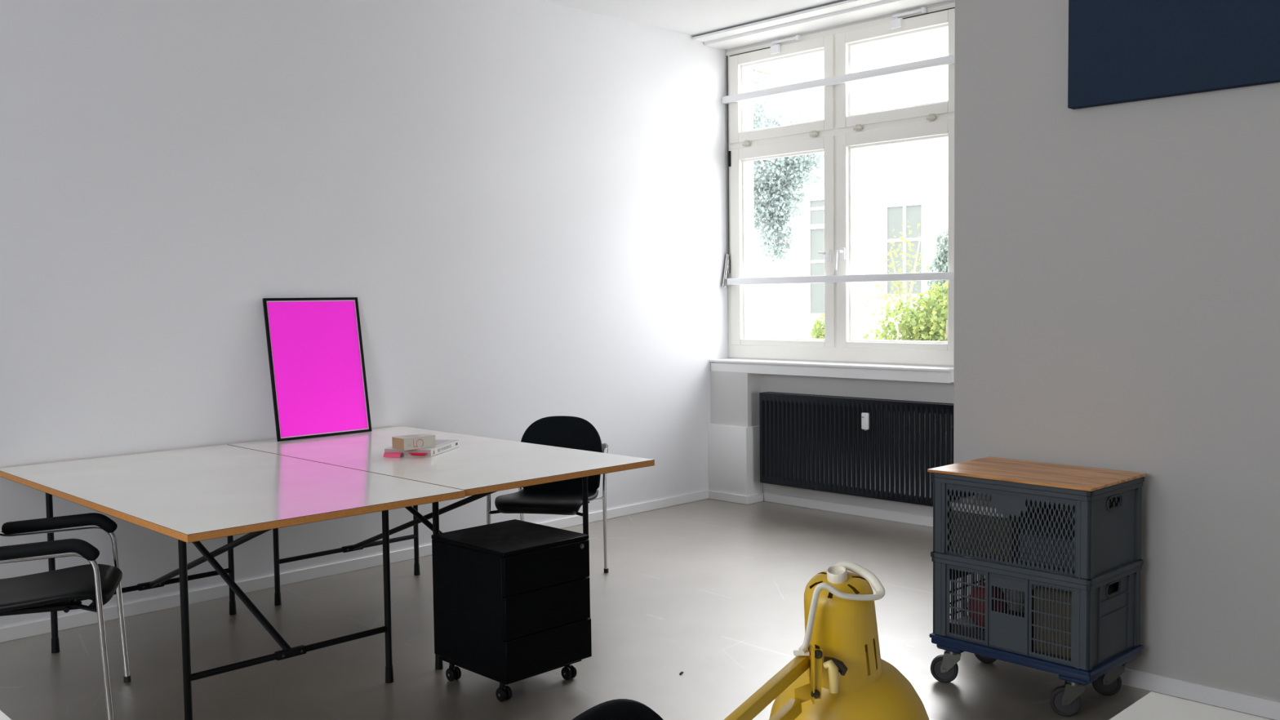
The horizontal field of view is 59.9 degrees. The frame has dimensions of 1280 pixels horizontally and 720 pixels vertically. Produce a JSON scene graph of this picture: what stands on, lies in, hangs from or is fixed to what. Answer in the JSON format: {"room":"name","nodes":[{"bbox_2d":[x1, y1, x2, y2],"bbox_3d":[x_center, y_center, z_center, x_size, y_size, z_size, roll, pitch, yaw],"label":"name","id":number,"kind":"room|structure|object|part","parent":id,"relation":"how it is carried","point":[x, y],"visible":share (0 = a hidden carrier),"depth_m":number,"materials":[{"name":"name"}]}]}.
{"room":"design studio","nodes":[
{"label":"design studio","id":0,"kind":"room"},
{"bbox_2d":[0,0,755,627],"bbox_3d":[-2.635,-0.376,4.917,9.600,3.335,0.200,-4,4,-45],"label":"wall","id":1,"kind":"structure","parent":0,"point":[522,205],"depth_m":5.87,"materials":[{"name":"white paint"}]},
{"bbox_2d":[0,489,709,642],"bbox_3d":[-2.658,1.169,4.809,8.868,0.062,0.013,-4,4,-45],"label":"baseboard","id":2,"kind":"structure","parent":1,"relation":"attached to","point":[20,631],"depth_m":5.58,"materials":[{"name":"white paint"}]},
{"bbox_2d":[0,498,1272,719],"bbox_3d":[0.171,1.364,2.099,9.060,0.100,7.855,-4,4,-45],"label":"floor","id":3,"kind":"structure","parent":0,"point":[710,591],"depth_m":4.62,"materials":[{"name":"concrete"}]},
{"bbox_2d":[0,710,11,719],"bbox_3d":[-1.809,0.993,1.595,1.475,0.747,1.650,-4,4,-45],"label":"desk","id":4,"kind":"object","parent":3,"relation":"on","point":[2,716],"visible":1,"depth_m":1.85,"materials":[{"name":"white laminate"}]},
{"bbox_2d":[0,512,131,719],"bbox_3d":[-2.127,0.834,3.894,0.551,0.822,0.526,-2,3,-19],"label":"armchair","id":5,"kind":"object","parent":3,"relation":"on","point":[37,593],"visible":1,"depth_m":3.82,"materials":[{"name":"black leather"}]},
{"bbox_3d":[-2.098,0.813,3.903,0.498,0.087,0.465,-2,3,-19],"label":"seat","id":6,"kind":"part","parent":5,"relation":"part of","materials":[{"name":"black leather"}]},
{"bbox_2d":[0,444,465,719],"bbox_3d":[-1.675,0.838,4.374,1.004,0.747,1.965,-4,4,-45],"label":"work table","id":7,"kind":"object","parent":3,"relation":"on","point":[196,495],"visible":0.99,"depth_m":4.11,"materials":[{"name":"white laminate"}]},
{"bbox_3d":[-2.423,0.821,4.578,0.025,0.666,0.024,-4,4,-45],"label":"leg","id":8,"kind":"part","parent":7,"relation":"part of","materials":[{"name":"black metal"}]},
{"bbox_3d":[-2.152,0.986,4.855,0.758,0.023,0.023,-4,4,-45],"label":"rail","id":9,"kind":"part","parent":7,"relation":"part of","materials":[{"name":"black metal"}]},
{"bbox_3d":[-1.487,0.861,3.634,0.025,0.666,0.024,-4,4,-45],"label":"leg","id":10,"kind":"part","parent":7,"relation":"part of","materials":[{"name":"black metal"}]},
{"bbox_3d":[-1.885,0.785,5.111,0.025,0.666,0.024,-4,4,-45],"label":"leg","id":11,"kind":"part","parent":7,"relation":"part of","materials":[{"name":"black metal"}]},
{"bbox_3d":[-1.216,1.026,3.911,0.758,0.023,0.023,-4,4,-45],"label":"rail","id":12,"kind":"part","parent":7,"relation":"part of","materials":[{"name":"black metal"}]},
{"bbox_3d":[-0.949,0.825,4.167,0.025,0.666,0.024,-4,4,-45],"label":"leg","id":13,"kind":"part","parent":7,"relation":"part of","materials":[{"name":"black metal"}]},
{"bbox_2d":[226,426,654,670],"bbox_3d":[-0.970,0.789,5.083,0.983,0.747,1.953,-4,4,-45],"label":"work table","id":14,"kind":"object","parent":3,"relation":"on","point":[481,467],"visible":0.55,"depth_m":4.84,"materials":[{"name":"white laminate"}]},
{"bbox_3d":[-1.724,0.775,5.256,0.025,0.666,0.024,-4,4,-45],"label":"leg","id":15,"kind":"part","parent":14,"relation":"part of","materials":[{"name":"black metal"}]},
{"bbox_2d":[262,297,371,441],"bbox_3d":[-1.643,0.035,5.686,0.121,0.708,0.528,2,4,44],"label":"framed picture","id":16,"kind":"object","parent":14,"relation":"on","point":[315,348],"visible":1,"depth_m":5.67,"materials":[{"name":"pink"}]},
{"bbox_3d":[-1.446,0.939,5.539,0.776,0.023,0.023,-4,4,-45],"label":"rail","id":17,"kind":"part","parent":14,"relation":"part of","materials":[{"name":"black metal"}]},
{"bbox_3d":[-1.173,0.737,5.801,0.025,0.666,0.024,-4,4,-45],"label":"leg","id":18,"kind":"part","parent":14,"relation":"part of","materials":[{"name":"black metal"}]},
{"bbox_2d":[383,439,458,457],"bbox_3d":[-0.991,0.399,5.056,0.225,0.034,0.330,0,3,12],"label":"book","id":19,"kind":"object","parent":14,"relation":"on","point":[441,446],"visible":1,"depth_m":4.92,"materials":[{"name":"grey paper"}]},
{"bbox_2d":[382,452,401,457],"bbox_3d":[-1.088,0.416,4.894,0.080,0.018,0.029,0,3,12],"label":"sticky note","id":20,"kind":"object","parent":19,"relation":"attached to","point":[385,454],"visible":1,"depth_m":4.89,"materials":[{"name":"pink paper"}]},
{"bbox_2d":[391,433,435,450],"bbox_3d":[-1.005,0.363,4.927,0.158,0.052,0.112,-4,4,-42],"label":"book","id":21,"kind":"object","parent":19,"relation":"on","point":[420,441],"visible":1,"depth_m":4.89,"materials":[{"name":"beige paper"}]},
{"bbox_2d":[410,453,425,455],"bbox_3d":[-0.974,0.416,4.873,0.062,0.004,0.022,0,3,12],"label":"sticky note","id":22,"kind":"object","parent":19,"relation":"attached to","point":[411,454],"visible":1,"depth_m":4.87,"materials":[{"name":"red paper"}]},
{"bbox_3d":[-0.787,0.815,4.312,0.025,0.666,0.024,-4,4,-45],"label":"leg","id":23,"kind":"part","parent":14,"relation":"part of","materials":[{"name":"black metal"}]},
{"bbox_3d":[-0.236,0.777,4.857,0.025,0.666,0.024,-4,4,-45],"label":"leg","id":24,"kind":"part","parent":14,"relation":"part of","materials":[{"name":"black metal"}]},
{"bbox_2d":[431,519,591,702],"bbox_3d":[-0.482,0.930,4.175,0.402,0.553,0.448,-4,4,-45],"label":"base cabinet","id":25,"kind":"object","parent":3,"relation":"on","point":[512,597],"visible":1,"depth_m":4.03,"materials":[{"name":"black paint"}]},
{"bbox_3d":[-0.487,0.662,4.162,0.400,0.016,0.443,-4,4,-45],"label":"panel","id":26,"kind":"part","parent":25,"relation":"part of","materials":[{"name":"black paint"}]},
{"bbox_3d":[-0.336,0.748,4.014,0.398,0.138,0.020,-4,4,-45],"label":"drawer","id":27,"kind":"part","parent":25,"relation":"part of","materials":[{"name":"black paint"}]},
{"bbox_3d":[-0.334,0.896,4.023,0.398,0.152,0.020,-4,4,-45],"label":"drawer","id":28,"kind":"part","parent":25,"relation":"part of","materials":[{"name":"black paint"}]},
{"bbox_3d":[-0.331,1.049,4.030,0.402,0.145,0.022,-4,4,-45],"label":"drawer","id":29,"kind":"part","parent":25,"relation":"part of","materials":[{"name":"black paint"}]},
{"bbox_2d":[486,416,608,573],"bbox_3d":[-0.451,0.718,5.583,0.526,0.822,0.551,0,3,11],"label":"armchair","id":30,"kind":"object","parent":3,"relation":"on","point":[564,497],"visible":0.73,"depth_m":5.75,"materials":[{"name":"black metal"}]},
{"bbox_3d":[-0.625,0.766,5.868,0.031,0.659,0.058,2,4,39],"label":"leg","id":31,"kind":"part","parent":30,"relation":"part of","materials":[{"name":"silver metal"}]},
{"bbox_3d":[-0.457,0.701,5.552,0.465,0.087,0.498,0,3,11],"label":"seat","id":32,"kind":"part","parent":30,"relation":"part of","materials":[{"name":"black leather"}]},
{"bbox_3d":[-0.410,0.498,5.791,0.446,0.412,0.107,0,3,11],"label":"backrest","id":33,"kind":"part","parent":30,"relation":"part of","materials":[{"name":"black fabric"}]},
{"bbox_3d":[-0.234,0.716,5.720,0.118,0.016,0.015,-4,4,-41],"label":"rail","id":34,"kind":"part","parent":30,"relation":"part of","materials":[{"name":"silver metal"}]},
{"bbox_3d":[-0.181,0.765,5.779,0.031,0.659,0.058,-2,3,-17],"label":"leg","id":35,"kind":"part","parent":30,"relation":"part of","materials":[{"name":"silver metal"}]},
{"bbox_2d":[572,698,663,719],"bbox_3d":[0.151,0.935,1.529,0.551,0.822,0.526,1,4,29],"label":"armchair","id":36,"kind":"object","parent":3,"relation":"on","point":[619,708],"visible":1,"depth_m":1.70,"materials":[{"name":"black"}]},
{"bbox_2d":[929,632,1143,716],"bbox_3d":[1.421,1.100,4.028,0.414,0.181,0.624,-4,4,-43],"label":"dolly","id":37,"kind":"object","parent":3,"relation":"on","point":[1105,678],"visible":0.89,"depth_m":3.88,"materials":[{"name":"blue plastic"}]},
{"bbox_2d":[930,551,1143,671],"bbox_3d":[1.423,0.857,4.009,0.410,0.305,0.602,-4,4,-43],"label":"plastic crate","id":38,"kind":"object","parent":37,"relation":"on","point":[1104,626],"visible":0.86,"depth_m":3.85,"materials":[{"name":"dark grey plastic"}]},
{"bbox_3d":[1.228,0.858,4.219,0.390,0.281,0.008,-4,4,-43],"label":"panel","id":39,"kind":"part","parent":38,"relation":"part of","materials":[{"name":"grey plastic"}]},
{"bbox_2d":[950,608,1024,640],"bbox_3d":[1.318,0.979,4.108,0.310,0.040,0.220,-4,4,-43],"label":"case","id":40,"kind":"object","parent":38,"relation":"in","point":[1020,613],"visible":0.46,"depth_m":4.05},
{"bbox_2d":[967,582,1007,626],"bbox_3d":[1.261,0.885,4.038,0.140,0.156,0.140,-4,4,-43],"label":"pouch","id":41,"kind":"object","parent":40,"relation":"on","point":[984,583],"visible":0.21,"depth_m":4.00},
{"bbox_3d":[1.282,0.876,3.879,0.012,0.281,0.582,-4,4,-43],"label":"panel","id":42,"kind":"part","parent":38,"relation":"part of","materials":[{"name":"grey plastic"}]},
{"bbox_2d":[930,472,1144,579],"bbox_3d":[1.419,0.556,3.993,0.410,0.295,0.602,-4,4,-43],"label":"plastic crate","id":43,"kind":"object","parent":38,"relation":"on","point":[1106,538],"visible":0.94,"depth_m":3.82,"materials":[{"name":"dark grey plastic"}]},
{"bbox_3d":[1.224,0.557,4.203,0.390,0.271,0.008,-4,4,-43],"label":"panel","id":44,"kind":"part","parent":43,"relation":"part of","materials":[{"name":"grey plastic"}]},
{"bbox_2d":[947,506,1057,560],"bbox_3d":[1.330,0.620,4.097,0.335,0.146,0.270,-4,4,-43],"label":"storage box","id":45,"kind":"object","parent":43,"relation":"in","point":[1042,509],"visible":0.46,"depth_m":3.97,"materials":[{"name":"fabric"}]},
{"bbox_2d":[948,493,1046,518],"bbox_3d":[1.319,0.531,4.098,0.300,0.032,0.232,-4,4,-43],"label":"pile","id":46,"kind":"object","parent":45,"relation":"on","point":[1031,503],"visible":0.28,"depth_m":4.04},
{"bbox_3d":[1.279,0.575,3.863,0.010,0.271,0.582,-4,4,-43],"label":"panel","id":47,"kind":"part","parent":43,"relation":"part of","materials":[{"name":"grey plastic"}]},
{"bbox_2d":[927,457,1146,491],"bbox_3d":[1.415,0.403,3.982,0.431,0.010,0.612,-4,4,-43],"label":"wooden board","id":48,"kind":"object","parent":43,"relation":"on","point":[1033,473],"visible":1,"depth_m":3.94,"materials":[{"name":"orange wood"}]},
{"bbox_2d":[1019,520,1075,571],"bbox_3d":[1.516,0.649,3.898,0.315,0.106,0.235,-4,4,-43],"label":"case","id":49,"kind":"object","parent":43,"relation":"in","point":[1073,522],"visible":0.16,"depth_m":3.82,"materials":[{"name":"grey plastic"}]},
{"bbox_3d":[1.559,0.557,4.123,0.010,0.271,0.582,-4,4,-43],"label":"panel","id":50,"kind":"part","parent":43,"relation":"part of","materials":[{"name":"grey plastic"}]},
{"bbox_3d":[1.614,0.575,3.783,0.390,0.271,0.008,-4,4,-43],"label":"panel","id":51,"kind":"part","parent":43,"relation":"part of","materials":[{"name":"grey plastic"}]},
{"bbox_3d":[1.564,0.858,4.140,0.012,0.281,0.582,-4,4,-43],"label":"panel","id":52,"kind":"part","parent":38,"relation":"part of","materials":[{"name":"grey plastic"}]},
{"bbox_2d":[1031,575,1117,659],"bbox_3d":[1.518,0.895,3.880,0.280,0.226,0.190,-4,4,-43],"label":"cloth bag","id":53,"kind":"object","parent":38,"relation":"in","point":[1113,588],"visible":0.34,"depth_m":3.80,"materials":[{"name":"fabric"}]},
{"bbox_3d":[1.619,0.876,3.800,0.390,0.281,0.010,-4,4,-43],"label":"panel","id":54,"kind":"part","parent":38,"relation":"part of","materials":[{"name":"grey plastic"}]},
{"bbox_2d":[1109,691,1270,719],"bbox_3d":[0.754,0.994,0.978,1.510,0.747,1.167,-4,4,-45],"label":"desk","id":55,"kind":"object","parent":3,"relation":"on","point":[1153,705],"visible":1,"depth_m":1.81,"materials":[{"name":"white laminate"}]},
{"bbox_2d":[724,560,928,719],"bbox_3d":[0.107,0.416,1.066,0.495,0.414,0.175,-4,4,-45],"label":"desk lamp","id":56,"kind":"object","parent":55,"relation":"on","point":[838,672],"visible":1,"depth_m":1.10,"materials":[{"name":"yellow metal"}]},
{"bbox_3d":[0.078,0.328,0.987,0.296,0.059,0.057,-4,4,-45],"label":"arm","id":57,"kind":"part","parent":56,"relation":"part of","materials":[{"name":"yellow metal"}]},
{"bbox_3d":[0.067,0.370,0.977,0.011,0.059,0.298,2,4,36],"label":"arm","id":58,"kind":"part","parent":56,"relation":"part of","materials":[{"name":"yellow metal"}]},
{"bbox_3d":[0.191,0.299,1.086,0.024,0.019,0.010,-1,3,1],"label":"hinge arm","id":59,"kind":"part","parent":56,"relation":"part of"},
{"bbox_3d":[0.202,0.248,1.099,0.078,0.083,0.058,-4,4,-45],"label":"cord","id":60,"kind":"part","parent":56,"relation":"part of","materials":[{"name":"white plastic"}]},
{"bbox_3d":[0.221,0.369,1.177,0.173,0.128,0.176,-4,4,-45],"label":"lamp shade","id":61,"kind":"part","parent":56,"relation":"part of","materials":[{"name":"yellow metal"}]},
{"bbox_2d":[540,0,846,36],"bbox_3d":[0.178,-1.994,1.962,9.600,0.150,8.255,-4,4,-45],"label":"ceiling","id":62,"kind":"structure","parent":0,"point":[695,18],"depth_m":7.00,"materials":[{"name":"paint"}]},
{"bbox_2d":[710,0,955,516],"bbox_3d":[2.728,-0.503,5.963,0.500,3.335,5.855,-4,4,-45],"label":"wall","id":63,"kind":"structure","parent":0,"point":[734,396],"depth_m":7.46,"materials":[{"name":"grey paint"}]},
{"bbox_2d":[707,423,763,504],"bbox_3d":[0.672,0.722,7.843,0.189,0.534,0.367,-4,4,-45],"label":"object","id":64,"kind":"structure","parent":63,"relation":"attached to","point":[734,451],"depth_m":7.75,"materials":[{"name":"white paint"}]},
{"bbox_2d":[692,0,884,42],"bbox_3d":[1.389,-2.177,6.711,0.125,0.017,2.801,-4,4,-45],"label":"trim","id":65,"kind":"structure","parent":63,"relation":"attached to","point":[847,4],"depth_m":7.15,"materials":[{"name":"white paint"}]},
{"bbox_2d":[704,0,951,49],"bbox_3d":[1.515,-2.182,6.838,0.233,0.049,2.805,-4,4,-45],"label":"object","id":66,"kind":"structure","parent":63,"relation":"attached to","point":[886,6],"depth_m":7.16,"materials":[{"name":"white paint"}]},
{"bbox_2d":[709,2,955,382],"bbox_3d":[1.248,-1.029,7.269,0.297,2.266,1.883,-4,4,-45],"label":"window","id":67,"kind":"structure","parent":63,"relation":"in","point":[841,131],"depth_m":7.29,"materials":[{"name":"beige paint"}]},
{"bbox_2d":[722,55,730,288],"bbox_3d":[0.607,-1.339,7.921,0.081,1.648,0.030,-4,4,-45],"label":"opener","id":68,"kind":"object","parent":67,"relation":"attached to","point":[727,267],"visible":1,"depth_m":7.95,"materials":[{"name":"metal"}]},
{"bbox_3d":[0.614,-0.637,7.958,0.076,0.241,0.030,-4,4,-45],"label":"lever","id":69,"kind":"part","parent":68,"relation":"part of","materials":[{"name":"silver metal"}]},
{"bbox_3d":[0.628,-1.422,7.945,0.010,1.485,0.009,-4,4,-45],"label":"rod","id":70,"kind":"part","parent":68,"relation":"part of","materials":[{"name":"metal"}]},
{"bbox_3d":[0.974,-1.835,7.608,0.070,0.613,0.889,-4,4,-45],"label":"sash","id":71,"kind":"part","parent":67,"relation":"part of","materials":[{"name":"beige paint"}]},
{"bbox_3d":[0.987,-0.793,7.666,0.070,1.394,0.889,-4,4,-45],"label":"sash","id":72,"kind":"part","parent":67,"relation":"part of","materials":[{"name":"beige paint"}]},
{"bbox_3d":[1.219,-0.687,7.334,0.090,0.080,0.041,-2,3,-23],"label":"handle","id":73,"kind":"part","parent":67,"relation":"part of","materials":[{"name":"silver metal"}]},
{"bbox_3d":[1.230,0.063,7.298,0.207,0.084,1.883,-4,4,-45],"label":"sill","id":74,"kind":"part","parent":67,"relation":"part of","materials":[{"name":"white paint"}]},
{"bbox_2d":[721,54,955,104],"bbox_3d":[1.261,-1.819,7.249,0.052,0.049,1.880,-4,4,-45],"label":"bar","id":75,"kind":"object","parent":67,"relation":"attached to","point":[948,60],"visible":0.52,"depth_m":7.16,"materials":[{"name":"white metal"}]},
{"bbox_3d":[1.305,-0.661,7.257,0.075,0.145,0.036,-3,4,-30],"label":"handle","id":76,"kind":"part","parent":67,"relation":"part of","materials":[{"name":"silver metal"}]},
{"bbox_2d":[727,271,954,284],"bbox_3d":[1.289,-0.533,7.303,0.060,0.047,1.840,-4,4,-45],"label":"bar","id":77,"kind":"object","parent":67,"relation":"attached to","point":[941,275],"visible":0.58,"depth_m":7.22,"materials":[{"name":"white metal"}]},
{"bbox_3d":[1.633,-0.765,7.015,0.070,1.394,0.895,-4,4,-45],"label":"sash","id":78,"kind":"part","parent":67,"relation":"part of","materials":[{"name":"beige paint"}]},
{"bbox_3d":[1.619,-1.807,6.957,0.070,0.613,0.895,-4,4,-45],"label":"sash","id":79,"kind":"part","parent":67,"relation":"part of","materials":[{"name":"beige paint"}]},
{"bbox_2d":[764,492,933,527],"bbox_3d":[1.725,0.994,6.928,0.014,0.064,2.425,-4,4,-45],"label":"baseboard","id":80,"kind":"structure","parent":63,"relation":"attached to","point":[900,517],"depth_m":7.26,"materials":[{"name":"white paint"}]},
{"bbox_2d":[759,391,953,506],"bbox_3d":[1.430,0.556,7.120,0.120,0.622,1.608,-4,4,-45],"label":"radiator","id":81,"kind":"object","parent":63,"relation":"attached to","point":[811,442],"visible":0.92,"depth_m":7.09,"materials":[{"name":"metal"}]},
{"bbox_2d":[760,391,953,408],"bbox_3d":[1.419,0.255,7.096,0.101,0.018,1.600,-4,4,-45],"label":"grille","id":82,"kind":"object","parent":81,"relation":"attached to","point":[771,396],"depth_m":7.12,"materials":[{"name":"metal"}]},
{"bbox_2d":[861,412,869,431],"bbox_3d":[1.421,0.389,7.014,0.027,0.114,0.048,-4,4,-45],"label":"meter","id":83,"kind":"object","parent":81,"relation":"attached to","point":[864,416],"visible":1,"depth_m":7.00,"materials":[{"name":"grey plastic"}]},
{"bbox_2d":[953,0,1279,702],"bbox_3d":[3.072,-0.334,2.819,0.245,3.335,4.897,-4,4,-45],"label":"wall","id":84,"kind":"structure","parent":0,"point":[1117,266],"depth_m":3.97,"materials":[{"name":"grey paint"}]},
{"bbox_2d":[1067,0,1279,109],"bbox_3d":[2.017,-1.360,3.607,0.046,0.916,1.262,-4,4,-45],"label":"acoustic panel","id":85,"kind":"object","parent":84,"relation":"attached to","point":[1120,51],"visible":1,"depth_m":3.81,"materials":[{"name":"blue fabric"}]},
{"bbox_2d":[1120,667,1279,719],"bbox_3d":[2.999,1.206,2.815,0.012,0.062,4.900,-4,4,-45],"label":"baseboard","id":86,"kind":"structure","parent":84,"relation":"attached to","point":[1264,708],"depth_m":3.86,"materials":[{"name":"white paint"}]},
{"label":"outside","id":87,"kind":"structure","parent":0,"visible":0},
{"bbox_3d":[9.462,0.409,23.492,33.600,0.200,60.000,-4,4,-45],"label":"ground","id":88,"kind":"structure","parent":87,"visible":0},
{"bbox_2d":[752,66,824,262],"bbox_3d":[0.817,-1.395,12.055,1.573,4.920,2.973,-4,4,-45],"label":"tree","id":89,"kind":"object","parent":88,"relation":"on","point":[778,188],"visible":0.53,"depth_m":11.19,"materials":[{"name":"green plant"}]},
{"bbox_2d":[809,312,824,338],"bbox_3d":[2.255,0.221,12.704,0.576,1.557,0.552,-1,3,-3],"label":"shrub","id":90,"kind":"object","parent":88,"relation":"on","point":[818,331],"visible":0.09,"depth_m":12.68,"materials":[{"name":"green plant"}]},
{"bbox_2d":[753,77,948,340],"bbox_3d":[6.447,-2.796,26.002,6.050,6.000,52.000,-4,4,-45],"label":"house","id":91,"kind":"structure","parent":88,"relation":"on","point":[893,184],"depth_m":23.34,"materials":[{"name":"white paint"}]},
{"bbox_3d":[4.073,-3.222,24.136,0.022,0.520,0.920,-4,4,-45],"label":"pane","id":92,"kind":"part","parent":91,"relation":"part of","materials":[{"name":"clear glass"}]},
{"bbox_3d":[4.089,-1.939,24.207,0.022,1.850,0.920,-4,4,-45],"label":"pane","id":93,"kind":"part","parent":91,"relation":"part of","materials":[{"name":"clear glass"}]},
{"bbox_3d":[5.439,-2.256,22.820,0.022,1.800,0.830,-4,4,-45],"label":"pane","id":94,"kind":"part","parent":91,"relation":"part of","materials":[{"name":"clear glass"}]},
{"bbox_2d":[862,219,928,337],"bbox_3d":[3.469,-0.511,14.947,0.587,2.738,1.106,-4,4,-45],"label":"tree","id":95,"kind":"object","parent":88,"relation":"on","point":[897,284],"visible":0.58,"depth_m":14.85,"materials":[{"name":"green plant"}]},
{"bbox_2d":[862,280,947,341],"bbox_3d":[2.932,0.177,10.425,1.016,1.900,1.880,-4,4,-45],"label":"shrub","id":96,"kind":"object","parent":88,"relation":"on","point":[918,328],"visible":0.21,"depth_m":10.43,"materials":[{"name":"green plant"}]},
{"bbox_3d":[2.867,0.366,10.537,0.778,1.512,1.185,-4,4,-45],"label":"stem","id":97,"kind":"part","parent":96,"relation":"part of","materials":[{"name":"green plant"}]},
{"bbox_2d":[922,227,947,338],"bbox_3d":[3.823,-0.369,13.907,0.606,2.560,0.610,-4,4,-45],"label":"conifer","id":98,"kind":"object","parent":88,"relation":"on","point":[941,266],"visible":0.11,"depth_m":13.83,"materials":[{"name":"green plant"}]}
]}

